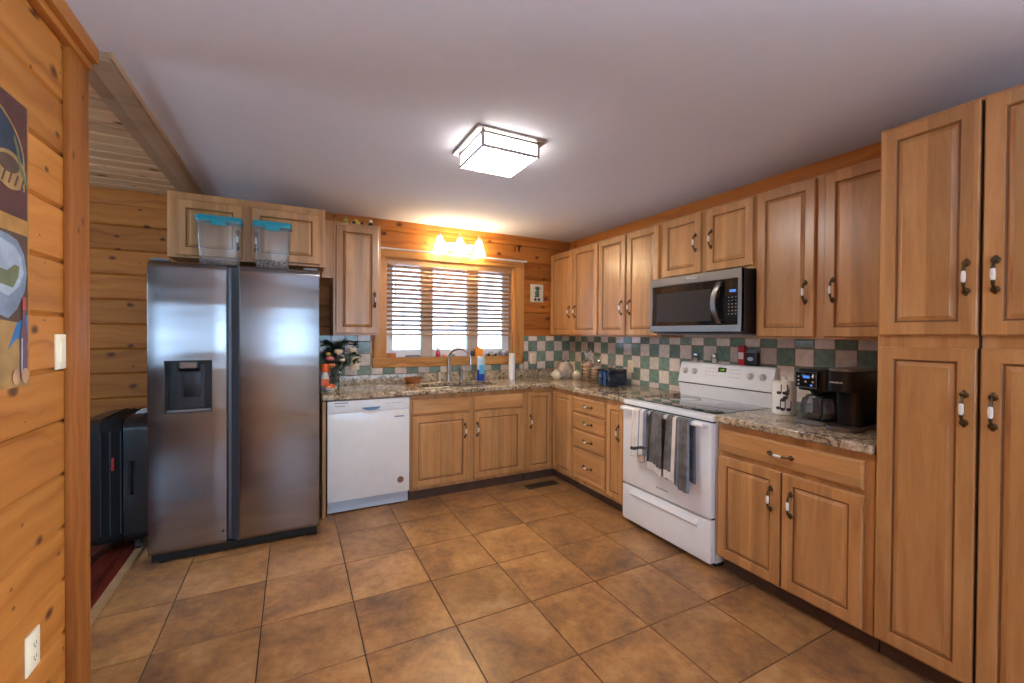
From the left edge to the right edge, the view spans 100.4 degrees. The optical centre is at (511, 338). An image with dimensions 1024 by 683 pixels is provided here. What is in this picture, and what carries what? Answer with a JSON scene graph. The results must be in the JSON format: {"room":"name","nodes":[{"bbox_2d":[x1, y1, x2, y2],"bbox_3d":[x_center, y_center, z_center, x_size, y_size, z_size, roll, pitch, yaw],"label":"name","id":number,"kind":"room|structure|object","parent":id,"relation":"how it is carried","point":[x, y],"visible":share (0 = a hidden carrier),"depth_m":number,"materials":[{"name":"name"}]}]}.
{"room":"kitchen","nodes":[
{"label":"kitchen","id":0,"kind":"room"},
{"bbox_2d":[0,0,64,682],"bbox_3d":[-0.622,0.166,-0.474,0.150,2.430,4.520,0,1,-27],"label":"wall","id":1,"kind":"structure","parent":0,"point":[32,490],"depth_m":1.30,"materials":[{"name":"brown wood"}]},
{"bbox_2d":[0,85,29,389],"bbox_3d":[-1.302,-0.266,1.025,0.007,0.810,0.518,0,1,-27],"label":"poster","id":2,"kind":"object","parent":1,"relation":"attached to","point":[14,167],"visible":1,"depth_m":1.19,"materials":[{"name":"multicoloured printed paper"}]},
{"bbox_2d":[0,148,25,189],"bbox_3d":[-1.374,-0.463,1.169,0.001,0.103,0.156,0,1,-27],"label":"basket","id":3,"kind":"object","parent":2,"relation":"on","point":[12,162],"depth_m":1.18,"materials":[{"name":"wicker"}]},
{"bbox_2d":[20,297,27,378],"bbox_3d":[-1.403,-0.003,1.227,0.001,0.233,0.037,0,1,-27],"label":"bottle","id":4,"kind":"object","parent":2,"relation":"on","point":[23,300],"depth_m":1.23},
{"bbox_2d":[24,624,39,678],"bbox_3d":[-1.430,0.933,1.274,0.008,0.116,0.072,0,1,-27],"label":"power outlet","id":5,"kind":"object","parent":1,"relation":"attached to","point":[32,641],"visible":1,"depth_m":1.26,"materials":[{"name":"beige plastic"}]},
{"bbox_2d":[31,636,37,651],"bbox_3d":[-1.428,0.913,1.275,0.004,0.028,0.032,0,1,-27],"label":"receptacle","id":6,"kind":"object","parent":5,"relation":"attached to","point":[34,639],"depth_m":1.27,"materials":[{"name":"white plastic"}]},
{"bbox_2d":[31,649,37,665],"bbox_3d":[-1.428,0.953,1.276,0.004,0.028,0.032,0,1,-27],"label":"receptacle","id":7,"kind":"object","parent":5,"relation":"attached to","point":[34,653],"depth_m":1.27,"materials":[{"name":"white plastic"}]},
{"bbox_2d":[54,334,65,369],"bbox_3d":[-1.508,0.044,1.428,0.009,0.116,0.072,0,1,-27],"label":"light switch","id":8,"kind":"object","parent":1,"relation":"attached to","point":[59,339],"visible":1,"depth_m":1.42,"materials":[{"name":"beige plastic"}]},
{"bbox_2d":[27,0,98,70],"bbox_3d":[-0.529,-1.006,-0.434,0.050,0.085,4.535,0,1,-27],"label":"trim","id":9,"kind":"structure","parent":1,"relation":"attached to","point":[57,15],"depth_m":1.40,"materials":[{"name":"brown wood"}]},
{"bbox_2d":[62,45,90,682],"bbox_3d":[-1.628,0.170,1.486,0.188,2.370,0.155,0,1,-27],"label":"trim","id":10,"kind":"structure","parent":1,"relation":"attached to","point":[75,74],"depth_m":1.50,"materials":[{"name":"brown wood"}]},
{"bbox_2d":[89,185,569,417],"bbox_3d":[-2.168,0.115,3.554,6.584,2.430,0.160,0,1,-27],"label":"wall","id":11,"kind":"structure","parent":0,"point":[122,238],"depth_m":3.14,"materials":[{"name":"brown wood"}]},
{"bbox_2d":[89,187,166,209],"bbox_3d":[-3.762,-1.020,2.621,2.894,0.100,0.020,0,1,-27],"label":"trim","id":12,"kind":"structure","parent":11,"relation":"attached to","point":[99,195],"depth_m":3.10,"materials":[{"name":"brown wood"}]},
{"bbox_2d":[167,190,324,276],"bbox_3d":[-1.892,-0.720,3.149,0.902,0.412,0.768,0,1,-27],"label":"upper cabinet","id":13,"kind":"object","parent":11,"relation":"attached to","point":[306,247],"visible":0.92,"depth_m":2.83,"materials":[{"name":"brown wood"}]},
{"bbox_2d":[322,221,380,334],"bbox_3d":[-1.379,-0.490,3.640,0.453,0.923,0.368,0,1,-27],"label":"upper cabinet","id":14,"kind":"object","parent":11,"relation":"attached to","point":[352,251],"visible":1,"depth_m":3.52,"materials":[{"name":"brown wood"}]},
{"bbox_2d":[351,219,363,224],"bbox_3d":[-1.296,-0.973,3.582,0.100,0.044,0.044,0,1,-27],"label":"tractor","id":15,"kind":"object","parent":14,"relation":"on","point":[355,221],"visible":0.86,"depth_m":3.56,"materials":[{"name":"yellow plastic"}]},
{"bbox_2d":[319,368,557,386],"bbox_3d":[-0.514,0.375,4.290,2.600,0.084,0.020,0,1,-27],"label":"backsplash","id":16,"kind":"structure","parent":11,"relation":"attached to","point":[491,374],"depth_m":4.13,"materials":[{"name":"stone"}]},
{"bbox_2d":[372,249,523,367],"bbox_3d":[-0.604,-0.283,4.319,1.575,1.100,0.185,0,1,-27],"label":"window","id":17,"kind":"structure","parent":11,"relation":"in","point":[426,346],"depth_m":4.31,"materials":[{"name":"brown wood"}]},
{"bbox_2d":[387,353,395,357],"bbox_3d":[-1.142,0.160,4.021,0.084,0.042,0.065,0,1,-27],"label":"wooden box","id":18,"kind":"object","parent":17,"relation":"on","point":[389,355],"visible":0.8,"depth_m":3.99,"materials":[{"name":"brown wood"}]},
{"bbox_2d":[405,355,420,357],"bbox_3d":[-0.955,0.170,4.120,0.150,0.022,0.060,0,1,-27],"label":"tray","id":19,"kind":"object","parent":17,"relation":"on","point":[407,356],"visible":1,"depth_m":4.09,"materials":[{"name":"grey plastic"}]},
{"bbox_2d":[436,348,440,356],"bbox_3d":[-0.732,0.135,4.234,0.048,0.092,0.048,0,1,-27],"label":"bottle","id":20,"kind":"object","parent":17,"relation":"on","point":[438,349],"visible":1,"depth_m":4.22,"materials":[{"name":"red plastic"}]},
{"bbox_2d":[387,259,511,337],"bbox_3d":[-0.595,-0.372,4.296,1.304,0.739,0.065,0,1,-27],"label":"window blind","id":21,"kind":"object","parent":17,"relation":"attached to","point":[391,263],"visible":0.88,"depth_m":4.27,"materials":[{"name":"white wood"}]},
{"bbox_2d":[443,353,455,356],"bbox_3d":[-0.625,0.167,4.289,0.130,0.030,0.041,0,1,-27],"label":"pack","id":22,"kind":"object","parent":17,"relation":"on","point":[452,354],"visible":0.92,"depth_m":4.28,"materials":[{"name":"multicoloured plastic"}]},
{"bbox_2d":[380,247,526,262],"bbox_3d":[-0.527,-0.819,4.224,1.515,0.024,0.072,0,1,-27],"label":"curtain rod","id":23,"kind":"object","parent":17,"relation":"attached to","point":[381,248],"visible":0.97,"depth_m":4.16,"materials":[{"name":"white metal"}]},
{"bbox_2d":[474,347,482,355],"bbox_3d":[-0.347,0.133,4.434,0.083,0.098,0.045,0,1,-27],"label":"box","id":24,"kind":"object","parent":17,"relation":"on","point":[478,351],"visible":0.85,"depth_m":4.41,"materials":[{"name":"orange cardboard"}]},
{"bbox_2d":[485,351,497,355],"bbox_3d":[-0.216,0.158,4.499,0.130,0.048,0.050,0,1,-27],"label":"toy car","id":25,"kind":"object","parent":17,"relation":"on","point":[489,353],"visible":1,"depth_m":4.48,"materials":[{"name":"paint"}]},
{"bbox_2d":[325,212,570,246],"bbox_3d":[-0.849,-1.075,4.107,3.434,0.045,0.030,0,1,-27],"label":"trim","id":26,"kind":"structure","parent":11,"relation":"attached to","point":[327,214],"depth_m":4.18,"materials":[{"name":"brown wood"}]},
{"bbox_2d":[433,232,484,255],"bbox_3d":[-0.520,-0.928,4.194,0.532,0.192,0.177,0,1,-27],"label":"vanity light","id":27,"kind":"object","parent":11,"relation":"attached to","point":[460,248],"visible":1,"depth_m":4.20,"materials":[{"name":"white glass"}]},
{"bbox_2d":[530,284,542,302],"bbox_3d":[0.273,-0.497,4.696,0.160,0.196,0.018,0,1,-27],"label":"wall plaque","id":28,"kind":"object","parent":11,"relation":"attached to","point":[536,291],"visible":1,"depth_m":4.68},
{"bbox_2d":[90,476,934,682],"bbox_3d":[-0.731,1.430,0.583,6.434,0.120,6.470,0,1,-27],"label":"floor","id":29,"kind":"structure","parent":0,"point":[511,582],"depth_m":2.13,"materials":[{"name":"brown tile"}]},
{"bbox_2d":[90,407,147,548],"bbox_3d":[-2.577,0.913,2.867,0.400,0.842,0.569,0,1,-27],"label":"suitcase","id":30,"kind":"object","parent":29,"relation":"on","point":[118,438],"visible":0.61,"depth_m":2.66,"materials":[{"name":"black plastic"}]},
{"bbox_2d":[136,408,146,413],"bbox_3d":[-2.407,0.480,2.841,0.109,0.024,0.180,0,1,-27],"label":"plastic bag","id":31,"kind":"object","parent":30,"relation":"on","point":[144,410],"visible":0.37,"depth_m":2.79,"materials":[{"name":"white plastic"}]},
{"bbox_2d":[91,536,147,624],"bbox_3d":[-2.197,1.337,2.381,0.051,0.010,1.920,0,1,-27],"label":"trim","id":32,"kind":"structure","parent":29,"relation":"on","point":[104,598],"depth_m":2.33,"materials":[{"name":"brown wood"}]},
{"bbox_2d":[147,257,319,562],"bbox_3d":[-1.913,0.427,3.075,0.915,1.818,0.873,0,1,-27],"label":"refrigerator","id":33,"kind":"object","parent":29,"relation":"on","point":[233,353],"visible":1,"depth_m":2.69,"materials":[{"name":"silver metal"}]},
{"bbox_2d":[195,213,243,266],"bbox_3d":[-1.864,-0.618,2.724,0.249,0.307,0.124,0,1,-27],"label":"tub","id":34,"kind":"object","parent":33,"relation":"on","point":[200,218],"visible":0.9,"depth_m":2.69,"materials":[{"name":"plastic"}]},
{"bbox_2d":[253,220,291,268],"bbox_3d":[-1.602,-0.617,2.858,0.228,0.307,0.124,0,1,-27],"label":"tub","id":35,"kind":"object","parent":33,"relation":"on","point":[259,224],"visible":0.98,"depth_m":2.83,"materials":[{"name":"plastic"}]},
{"bbox_2d":[240,266,319,539],"bbox_3d":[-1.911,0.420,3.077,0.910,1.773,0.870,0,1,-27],"label":"door","id":36,"kind":"structure","parent":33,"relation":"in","point":[279,308],"depth_m":2.79,"materials":[{"name":"silver metal"}]},
{"bbox_2d":[319,394,325,518],"bbox_3d":[-1.535,0.900,3.441,0.024,0.870,0.613,0,1,-27],"label":"end panel","id":37,"kind":"object","parent":29,"relation":"on","point":[322,404],"visible":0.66,"depth_m":3.17,"materials":[{"name":"brown wood"}]},
{"bbox_2d":[326,396,409,513],"bbox_3d":[-1.237,0.895,3.581,0.614,0.856,0.600,0,1,-27],"label":"dishwasher","id":38,"kind":"object","parent":29,"relation":"on","point":[367,440],"visible":1,"depth_m":3.32,"materials":[{"name":"metal"}]},
{"bbox_2d":[408,389,524,500],"bbox_3d":[-0.479,0.900,3.969,1.073,0.872,0.638,0,1,-27],"label":"base cabinet","id":39,"kind":"object","parent":29,"relation":"on","point":[459,442],"visible":0.99,"depth_m":3.69,"materials":[{"name":"brown wood"}]},
{"bbox_2d":[319,376,682,401],"bbox_3d":[-0.144,0.447,3.581,2.632,0.040,1.622,0,1,-27],"label":"countertop","id":40,"kind":"structure","parent":39,"relation":"on","point":[345,392],"depth_m":3.68,"materials":[{"name":"stone"}]},
{"bbox_2d":[320,364,329,390],"bbox_3d":[-1.514,0.313,3.453,0.068,0.215,0.069,0,1,-27],"label":"spray bottle","id":41,"kind":"object","parent":40,"relation":"on","point":[324,368],"visible":0.89,"depth_m":3.43,"materials":[{"name":"orange plastic"}]},
{"bbox_2d":[323,384,336,391],"bbox_3d":[-1.448,0.391,3.399,0.104,0.060,0.103,0,1,-27],"label":"candy bowl","id":42,"kind":"object","parent":40,"relation":"on","point":[331,387],"visible":1,"depth_m":3.37,"materials":[{"name":"white ceramic"}]},
{"bbox_2d":[319,338,360,387],"bbox_3d":[-1.467,0.209,3.635,0.357,0.419,0.265,0,1,-27],"label":"flower vase","id":43,"kind":"object","parent":40,"relation":"on","point":[329,357],"visible":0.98,"depth_m":3.61,"materials":[{"name":"clear glass"}]},
{"bbox_2d":[404,377,422,383],"bbox_3d":[-0.919,0.389,3.979,0.178,0.055,0.114,0,1,-27],"label":"bowl","id":44,"kind":"object","parent":40,"relation":"on","point":[410,380],"visible":1,"depth_m":3.94,"materials":[{"name":"brown wood"}]},
{"bbox_2d":[437,370,440,381],"bbox_3d":[-0.697,0.360,4.088,0.044,0.118,0.063,0,1,-27],"label":"soap dispenser","id":45,"kind":"object","parent":40,"relation":"on","point":[438,373],"visible":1,"depth_m":4.08,"materials":[{"name":"beige plastic"}]},
{"bbox_2d":[425,384,483,388],"bbox_3d":[-0.507,0.553,3.948,0.700,0.182,0.385,0,1,-27],"label":"sink","id":46,"kind":"object","parent":40,"relation":"in","point":[482,384],"visible":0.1,"depth_m":4.13,"materials":[{"name":"metal"}]},
{"bbox_2d":[445,347,471,381],"bbox_3d":[-0.518,0.253,4.150,0.260,0.332,0.064,0,1,-4],"label":"faucet","id":47,"kind":"object","parent":40,"relation":"on","point":[448,377],"visible":1,"depth_m":4.13,"materials":[{"name":"silver metal"}]},
{"bbox_2d":[458,368,463,380],"bbox_3d":[-0.501,0.353,4.185,0.044,0.132,0.074,0,1,10],"label":"lever","id":48,"kind":"object","parent":40,"relation":"on","point":[460,369],"visible":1,"depth_m":4.19,"materials":[{"name":"silver metal"}]},
{"bbox_2d":[477,356,484,380],"bbox_3d":[-0.308,0.297,4.228,0.086,0.246,0.049,0,1,-27],"label":"soap bottle","id":49,"kind":"object","parent":40,"relation":"on","point":[480,360],"visible":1,"depth_m":4.21,"materials":[{"name":"blue plastic"}]},
{"bbox_2d":[509,353,514,379],"bbox_3d":[-0.001,0.286,4.364,0.066,0.268,0.066,0,1,-27],"label":"bottle","id":50,"kind":"object","parent":40,"relation":"on","point":[511,355],"visible":1,"depth_m":4.33,"materials":[{"name":"plastic"}]},
{"bbox_2d":[549,369,562,378],"bbox_3d":[0.462,0.368,4.450,0.139,0.108,0.120,0,1,13],"label":"teapot","id":51,"kind":"object","parent":40,"relation":"on","point":[556,374],"visible":1,"depth_m":4.41,"materials":[{"name":"beige ceramic"}]},
{"bbox_2d":[557,359,573,377],"bbox_3d":[0.578,0.323,4.605,0.180,0.196,0.179,0,1,-27],"label":"cookie jar","id":52,"kind":"object","parent":40,"relation":"on","point":[565,367],"visible":0.88,"depth_m":4.54,"materials":[{"name":"beige ceramic"}]},
{"bbox_2d":[572,370,580,378],"bbox_3d":[0.679,0.374,4.458,0.107,0.099,0.100,0,1,13],"label":"sugar bowl","id":53,"kind":"object","parent":40,"relation":"on","point":[576,374],"visible":0.84,"depth_m":4.43,"materials":[{"name":"beige ceramic"}]},
{"bbox_2d":[581,349,592,381],"bbox_3d":[0.747,0.262,4.241,0.110,0.325,0.111,0,1,6],"label":"utensil holder","id":54,"kind":"object","parent":40,"relation":"on","point":[586,370],"visible":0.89,"depth_m":4.22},
{"bbox_2d":[590,356,601,382],"bbox_3d":[0.811,0.294,4.117,0.108,0.265,0.110,0,1,-4],"label":"utensil holder","id":55,"kind":"object","parent":40,"relation":"on","point":[594,370],"visible":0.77,"depth_m":4.09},
{"bbox_2d":[598,368,626,386],"bbox_3d":[0.891,0.352,3.838,0.242,0.156,0.150,0,1,-27],"label":"toaster","id":56,"kind":"object","parent":40,"relation":"on","point":[608,377],"visible":1,"depth_m":3.78,"materials":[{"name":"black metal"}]},
{"bbox_2d":[524,480,558,489],"bbox_3d":[0.271,1.339,3.908,0.320,0.005,0.105,0,1,-27],"label":"floor vent","id":57,"kind":"object","parent":29,"relation":"in","point":[552,482],"visible":1,"depth_m":3.91,"materials":[{"name":"metal"}]},
{"bbox_2d":[523,387,578,487],"bbox_3d":[0.468,0.903,4.288,0.896,0.872,0.934,0,1,-27],"label":"base cabinet","id":58,"kind":"object","parent":29,"relation":"on","point":[549,411],"visible":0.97,"depth_m":4.00,"materials":[{"name":"brown wood"}]},
{"bbox_2d":[573,392,611,505],"bbox_3d":[0.894,0.911,3.725,0.651,0.872,0.452,0,1,-27],"label":"base cabinet","id":59,"kind":"object","parent":29,"relation":"on","point":[590,412],"visible":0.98,"depth_m":3.56,"materials":[{"name":"brown wood"}]},
{"bbox_2d":[606,399,626,511],"bbox_3d":[1.051,0.915,3.419,0.651,0.872,0.232,0,1,-27],"label":"base cabinet","id":60,"kind":"object","parent":29,"relation":"on","point":[614,481],"visible":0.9,"depth_m":3.29,"materials":[{"name":"brown wood"}]},
{"bbox_2d":[620,361,778,566],"bbox_3d":[1.257,0.771,2.962,0.703,1.172,0.756,0,1,-27],"label":"stove","id":61,"kind":"object","parent":29,"relation":"on","point":[689,521],"visible":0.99,"depth_m":2.83,"materials":[{"name":"white metal"}]},
{"bbox_2d":[630,408,649,462],"bbox_3d":[0.883,0.677,2.924,0.073,0.393,0.143,0,1,-27],"label":"dish towel","id":62,"kind":"object","parent":61,"relation":"hanging from","point":[640,420],"visible":0.91,"depth_m":2.92,"materials":[{"name":"white fabric"}]},
{"bbox_2d":[646,411,666,479],"bbox_3d":[0.948,0.698,2.791,0.078,0.431,0.131,0,1,-27],"label":"dish towel","id":63,"kind":"object","parent":61,"relation":"hanging from","point":[657,425],"visible":0.9,"depth_m":2.78,"materials":[{"name":"grey fabric"}]},
{"bbox_2d":[663,415,695,493],"bbox_3d":[1.031,0.705,2.632,0.077,0.441,0.189,0,1,-27],"label":"dish towel","id":64,"kind":"object","parent":61,"relation":"hanging from","point":[679,463],"visible":0.97,"depth_m":2.60,"materials":[{"name":"grey fabric"}]},
{"bbox_2d":[693,352,698,361],"bbox_3d":[1.437,0.146,3.334,0.046,0.072,0.046,0,1,-27],"label":"shaker","id":65,"kind":"object","parent":61,"relation":"on","point":[694,353],"visible":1,"depth_m":3.33,"materials":[{"name":"clear glass"}]},
{"bbox_2d":[633,394,766,414],"bbox_3d":[1.272,0.449,2.965,0.500,0.004,0.704,0,1,-27],"label":"glass cooktop","id":66,"kind":"object","parent":61,"relation":"in","point":[685,402],"depth_m":2.89,"materials":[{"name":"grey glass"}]},
{"bbox_2d":[711,353,717,362],"bbox_3d":[1.512,0.148,3.188,0.046,0.072,0.046,0,1,-27],"label":"shaker","id":67,"kind":"object","parent":61,"relation":"on","point":[713,354],"visible":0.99,"depth_m":3.18,"materials":[{"name":"clear glass"}]},
{"bbox_2d":[718,367,726,372],"bbox_3d":[1.524,0.228,3.091,0.013,0.034,0.065,0,1,-27],"label":"clock","id":68,"kind":"object","parent":61,"relation":"on","point":[720,369],"depth_m":3.09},
{"bbox_2d":[738,345,746,364],"bbox_3d":[1.614,0.117,2.988,0.036,0.140,0.047,0,1,-27],"label":"tin","id":69,"kind":"object","parent":61,"relation":"on","point":[742,349],"visible":0.97,"depth_m":2.98,"materials":[{"name":"red metal"}]},
{"bbox_2d":[745,351,759,365],"bbox_3d":[1.646,0.136,2.919,0.044,0.102,0.080,0,1,-27],"label":"tin","id":70,"kind":"object","parent":61,"relation":"on","point":[752,358],"visible":1,"depth_m":2.90,"materials":[{"name":"black metal"}]},
{"bbox_2d":[717,423,879,651],"bbox_3d":[1.626,0.930,2.297,0.651,0.872,0.758,0,1,-27],"label":"base cabinet","id":71,"kind":"object","parent":29,"relation":"on","point":[796,517],"visible":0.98,"depth_m":2.08,"materials":[{"name":"brown wood"}]},
{"bbox_2d":[715,408,876,453],"bbox_3d":[1.638,0.471,2.298,0.632,0.040,0.760,0,1,-27],"label":"countertop","id":72,"kind":"structure","parent":71,"relation":"on","point":[764,420],"depth_m":2.14,"materials":[{"name":"stone"}]},
{"bbox_2d":[772,377,796,415],"bbox_3d":[1.622,0.339,2.544,0.127,0.220,0.126,0,1,-27],"label":"crock","id":73,"kind":"object","parent":72,"relation":"on","point":[784,391],"visible":0.98,"depth_m":2.50,"materials":[{"name":"white ceramic"}]},
{"bbox_2d":[795,366,877,432],"bbox_3d":[1.681,0.299,2.228,0.335,0.306,0.305,0,1,-27],"label":"coffee maker","id":74,"kind":"object","parent":72,"relation":"on","point":[844,399],"visible":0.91,"depth_m":2.12,"materials":[{"name":"black plastic"}]},
{"bbox_2d":[810,391,830,394],"bbox_3d":[1.647,0.288,2.278,0.110,0.022,0.109,0,1,-27],"label":"basket","id":75,"kind":"object","parent":74,"relation":"on","point":[813,392],"depth_m":2.24,"materials":[{"name":"black plastic"}]},
{"bbox_2d":[874,83,1023,682],"bbox_3d":[1.940,0.249,1.686,0.651,2.251,0.596,0,1,-27],"label":"pantry cabinet","id":76,"kind":"object","parent":29,"relation":"on","point":[949,575],"visible":1,"depth_m":1.61,"materials":[{"name":"brown wood"}]},
{"bbox_2d":[65,0,1023,241],"bbox_3d":[-0.717,-1.102,0.561,6.734,0.116,6.780,0,1,-27],"label":"ceiling","id":77,"kind":"structure","parent":0,"point":[642,109],"depth_m":1.85,"materials":[{"name":"paint"}]},
{"bbox_2d":[89,51,203,194],"bbox_3d":[-2.007,-1.070,2.433,0.145,0.035,1.947,0,1,-27],"label":"ceiling beam","id":78,"kind":"structure","parent":77,"relation":"attached to","point":[109,79],"depth_m":2.04,"materials":[{"name":"brown wood"}]},
{"bbox_2d":[453,124,546,177],"bbox_3d":[-0.078,-1.027,2.390,0.400,0.096,0.390,0,1,-27],"label":"ceiling light","id":79,"kind":"object","parent":77,"relation":"attached to","point":[487,149],"visible":1,"depth_m":2.30,"materials":[{"name":"white glass"}]},
{"bbox_2d":[462,147,535,176],"bbox_3d":[-0.078,-0.985,2.391,0.312,0.006,0.312,0,1,-27],"label":"diffuser","id":80,"kind":"object","parent":79,"relation":"attached to","point":[500,161],"depth_m":2.36,"materials":[{"name":"white glass"}]},
{"bbox_2d":[570,247,755,337],"bbox_3d":[2.204,0.157,2.076,0.150,2.430,6.780,0,1,-27],"label":"wall","id":81,"kind":"structure","parent":0,"point":[694,336],"depth_m":3.18,"materials":[{"name":"paint"}]},
{"bbox_2d":[550,241,599,336],"bbox_3d":[0.720,-0.473,4.447,0.306,0.900,0.844,0,1,-27],"label":"upper cabinet","id":82,"kind":"object","parent":81,"relation":"attached to","point":[574,300],"visible":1,"depth_m":4.33,"materials":[{"name":"brown wood"}]},
{"bbox_2d":[319,335,877,409],"bbox_3d":[0.210,0.240,2.903,2.644,0.502,3.169,0,1,-27],"label":"backsplash","id":83,"kind":"structure","parent":81,"relation":"attached to","point":[657,360],"depth_m":3.71,"materials":[{"name":"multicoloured tile"}]},
{"bbox_2d":[351,357,358,369],"bbox_3d":[-1.410,0.224,3.836,0.072,0.116,0.009,0,1,-27],"label":"light switch","id":84,"kind":"object","parent":83,"relation":"attached to","point":[355,366],"visible":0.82,"depth_m":3.83,"materials":[{"name":"beige plastic"}]},
{"bbox_2d":[530,353,535,363],"bbox_3d":[0.230,0.218,4.677,0.072,0.116,0.008,0,1,-27],"label":"power outlet","id":85,"kind":"object","parent":83,"relation":"attached to","point":[532,355],"visible":1,"depth_m":4.67,"materials":[{"name":"beige plastic"}]},
{"bbox_2d":[628,360,633,372],"bbox_3d":[1.112,0.261,4.007,0.008,0.116,0.072,0,1,-27],"label":"power outlet","id":86,"kind":"object","parent":83,"relation":"attached to","point":[630,362],"visible":1,"depth_m":4.00,"materials":[{"name":"beige plastic"}]},
{"bbox_2d":[598,223,682,336],"bbox_3d":[1.087,-0.464,3.731,0.306,0.900,0.761,0,1,-27],"label":"upper cabinet","id":87,"kind":"object","parent":81,"relation":"attached to","point":[628,262],"visible":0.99,"depth_m":3.65,"materials":[{"name":"brown wood"}]},
{"bbox_2d":[662,194,756,278],"bbox_3d":[1.438,-0.675,3.047,0.306,0.459,0.767,0,1,-27],"label":"upper cabinet","id":88,"kind":"object","parent":81,"relation":"attached to","point":[724,236],"visible":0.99,"depth_m":2.92,"materials":[{"name":"brown wood"}]},
{"bbox_2d":[650,267,756,334],"bbox_3d":[1.381,-0.233,3.017,0.434,0.416,0.748,0,1,-27],"label":"microwave","id":89,"kind":"object","parent":88,"relation":"attached to","point":[721,302],"visible":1,"depth_m":2.83,"materials":[{"name":"silver metal"}]},
{"bbox_2d":[571,142,880,249],"bbox_3d":[1.529,-1.031,3.206,0.021,0.084,3.736,0,1,-27],"label":"trim","id":90,"kind":"structure","parent":81,"relation":"attached to","point":[873,151],"depth_m":2.94,"materials":[{"name":"brown wood"}]},
{"bbox_2d":[756,157,880,339],"bbox_3d":[1.787,-0.445,2.365,0.306,0.900,0.766,0,1,-27],"label":"upper cabinet","id":91,"kind":"object","parent":81,"relation":"attached to","point":[818,237],"visible":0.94,"depth_m":2.33,"materials":[{"name":"brown wood"}]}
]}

